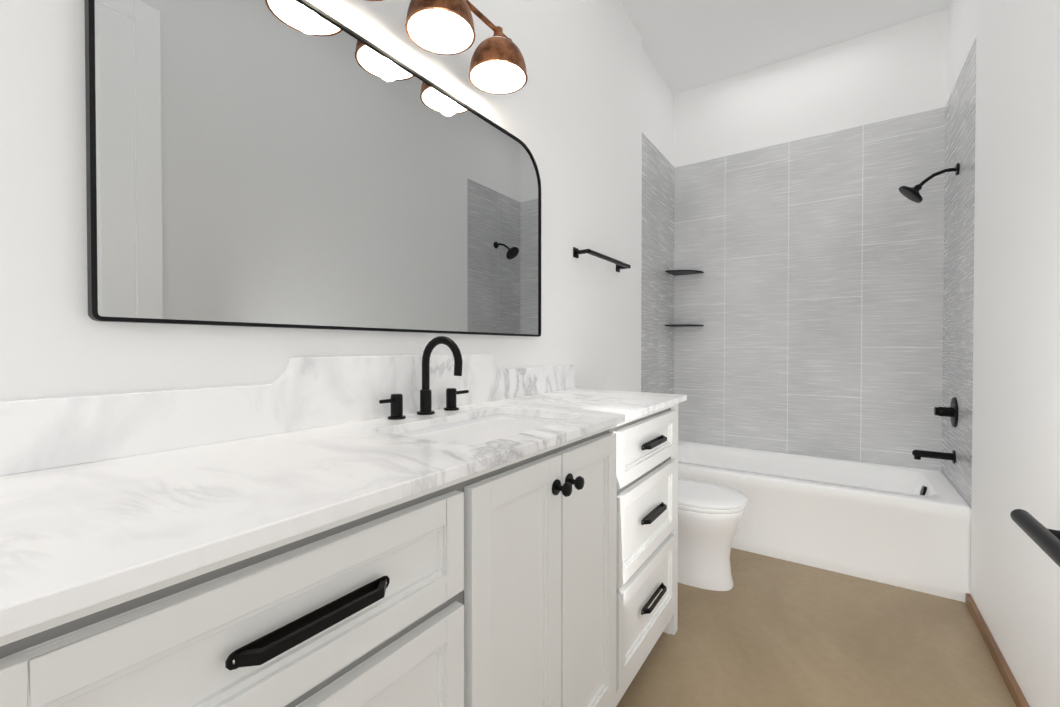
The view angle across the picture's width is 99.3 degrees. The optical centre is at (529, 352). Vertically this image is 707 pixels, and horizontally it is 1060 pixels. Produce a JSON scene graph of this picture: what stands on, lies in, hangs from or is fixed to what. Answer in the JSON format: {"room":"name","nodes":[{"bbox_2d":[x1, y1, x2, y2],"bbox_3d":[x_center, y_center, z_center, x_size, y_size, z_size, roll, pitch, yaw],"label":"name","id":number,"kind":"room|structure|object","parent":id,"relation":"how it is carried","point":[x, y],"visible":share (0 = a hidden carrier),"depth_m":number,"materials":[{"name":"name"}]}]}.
{"room":"bathroom","nodes":[
{"label":"bathroom","id":0,"kind":"room"},
{"bbox_2d":[0,0,673,400],"bbox_3d":[-0.255,-0.402,1.483,0.120,2.960,4.790,0,1,35],"label":"wall","id":1,"kind":"structure","parent":0,"point":[568,114],"depth_m":1.21,"materials":[{"name":"white paint"}]},
{"bbox_2d":[0,354,574,475],"bbox_3d":[-0.320,0.088,1.267,0.020,0.160,1.802,0,1,35],"label":"backsplash","id":2,"kind":"structure","parent":1,"relation":"attached to","point":[312,392],"depth_m":0.87,"materials":[{"name":"white stone"}]},
{"bbox_2d":[84,0,540,336],"bbox_3d":[-0.331,-0.414,1.241,0.023,0.717,1.291,0,1,35],"label":"mirror","id":3,"kind":"object","parent":1,"relation":"attached to","point":[303,164],"visible":0.98,"depth_m":0.96,"materials":[{"name":"black metal"}]},
{"bbox_2d":[366,0,527,94],"bbox_3d":[-0.248,-0.948,1.187,0.217,0.225,0.660,0,1,35],"label":"sconce","id":4,"kind":"object","parent":1,"relation":"attached to","point":[497,62],"visible":1,"depth_m":1.26,"materials":[{"name":"orange metal"}]},
{"bbox_2d":[573,247,629,271],"bbox_3d":[0.369,-0.453,2.218,0.073,0.044,0.514,0,1,35],"label":"towel rail","id":5,"kind":"object","parent":1,"relation":"attached to","point":[619,264],"visible":1,"depth_m":2.12,"materials":[{"name":"black metal"}]},
{"bbox_2d":[641,133,674,393],"bbox_3d":[0.859,-0.149,3.044,0.010,2.420,0.720,0,1,35],"label":"wall tile","id":6,"kind":"structure","parent":1,"relation":"attached to","point":[657,290],"depth_m":3.02,"materials":[{"name":"grey tile"}]},
{"bbox_2d":[618,0,950,94],"bbox_3d":[0.401,-1.927,1.022,1.704,0.100,4.800,0,1,35],"label":"ceiling","id":7,"kind":"structure","parent":0,"point":[687,45],"depth_m":2.64,"materials":[{"name":"white paint"}]},
{"bbox_2d":[674,9,947,167],"bbox_3d":[1.724,-0.418,2.962,1.704,2.960,0.110,0,1,35],"label":"wall","id":8,"kind":"structure","parent":0,"point":[896,71],"depth_m":2.82,"materials":[{"name":"white paint"}]},
{"bbox_2d":[674,107,944,471],"bbox_3d":[1.682,-0.148,2.921,1.504,2.420,0.010,0,1,35],"label":"wall tile","id":9,"kind":"structure","parent":8,"relation":"attached to","point":[810,298],"depth_m":2.83,"materials":[{"name":"grey tile"}]},
{"bbox_2d":[616,548,1016,706],"bbox_3d":[0.401,1.133,1.055,1.704,0.100,4.800,0,1,35],"label":"floor","id":10,"kind":"structure","parent":0,"point":[766,631],"depth_m":1.64,"materials":[{"name":"concrete"}]},
{"bbox_2d":[0,396,686,706],"bbox_3d":[-0.113,0.637,1.132,0.522,0.891,1.777,0,1,35],"label":"bathroom vanity","id":11,"kind":"object","parent":10,"relation":"on","point":[456,528],"depth_m":0.67,"materials":[{"name":"white paint"}]},
{"bbox_2d":[0,388,686,619],"bbox_3d":[-0.118,0.180,1.129,0.509,0.022,1.802,0,1,35],"label":"countertop","id":12,"kind":"structure","parent":11,"relation":"on","point":[69,529],"depth_m":0.59,"materials":[{"name":"white stone"}]},
{"bbox_2d":[376,336,467,419],"bbox_3d":[-0.251,0.063,1.183,0.156,0.211,0.277,0,1,35],"label":"faucet","id":13,"kind":"object","parent":12,"relation":"on","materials":[{"name":"black metal"}]},
{"bbox_2d":[392,408,563,443],"bbox_3d":[-0.099,0.256,1.104,0.319,0.153,0.494,0,1,35],"label":"sink","id":14,"kind":"object","parent":12,"relation":"in","point":[469,428],"depth_m":1.22,"materials":[{"name":"white ceramic"}]},
{"bbox_2d":[678,478,747,590],"bbox_3d":[0.709,0.692,2.203,0.642,0.756,0.424,0,1,35],"label":"toilet","id":15,"kind":"object","parent":10,"relation":"on","point":[710,516],"visible":0.46,"depth_m":2.03,"materials":[{"name":"white ceramic"}]},
{"bbox_2d":[678,440,970,601],"bbox_3d":[1.475,0.860,2.632,1.480,0.410,0.714,0,1,35],"label":"bathtub","id":16,"kind":"object","parent":10,"relation":"on","point":[906,527],"visible":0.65,"depth_m":2.23,"materials":[{"name":"white ceramic"}]},
{"bbox_2d":[947,0,1059,706],"bbox_3d":[1.048,-0.393,0.587,0.126,2.960,4.790,0,1,35],"label":"wall","id":17,"kind":"structure","parent":0,"point":[1015,583],"depth_m":1.44,"materials":[{"name":"white paint"}]},
{"bbox_2d":[942,38,975,507],"bbox_3d":[2.090,-0.140,2.197,0.010,2.420,0.720,0,1,35],"label":"wall tile","id":18,"kind":"structure","parent":17,"relation":"attached to","point":[959,211],"depth_m":2.15,"materials":[{"name":"grey tile"}]},
{"bbox_2d":[899,163,959,202],"bbox_3d":[1.993,-0.839,2.256,0.226,0.164,0.124,0,1,35],"label":"shower head","id":19,"kind":"object","parent":18,"relation":"attached to","point":[912,194],"visible":1,"depth_m":2.25},
{"bbox_2d":[912,450,955,463],"bbox_3d":[2.030,0.517,2.270,0.162,0.064,0.064,0,1,35],"label":"tub spout","id":20,"kind":"object","parent":18,"relation":"attached to","point":[917,454],"visible":1,"depth_m":2.26,"materials":[{"name":"black metal"}]},
{"bbox_2d":[934,397,957,427],"bbox_3d":[2.066,0.297,2.242,0.075,0.148,0.150,0,1,35],"label":"tub valve","id":21,"kind":"object","parent":18,"relation":"attached to","point":[951,411],"visible":0.98,"depth_m":2.22,"materials":[{"name":"black metal"}]},
{"bbox_2d":[965,593,1029,706],"bbox_3d":[0.785,1.068,0.346,0.016,0.045,3.828,0,1,35],"label":"baseboard","id":22,"kind":"structure","parent":17,"relation":"attached to","point":[1015,691],"depth_m":1.54,"materials":[{"name":"brown wood"}]},
{"bbox_2d":[1010,509,1059,566],"bbox_3d":[1.080,0.423,0.844,0.100,0.072,0.733,0,1,35],"label":"towel rail","id":23,"kind":"object","parent":17,"relation":"attached to","point":[1043,538],"visible":1,"depth_m":1.02,"materials":[{"name":"black metal"}]}
]}

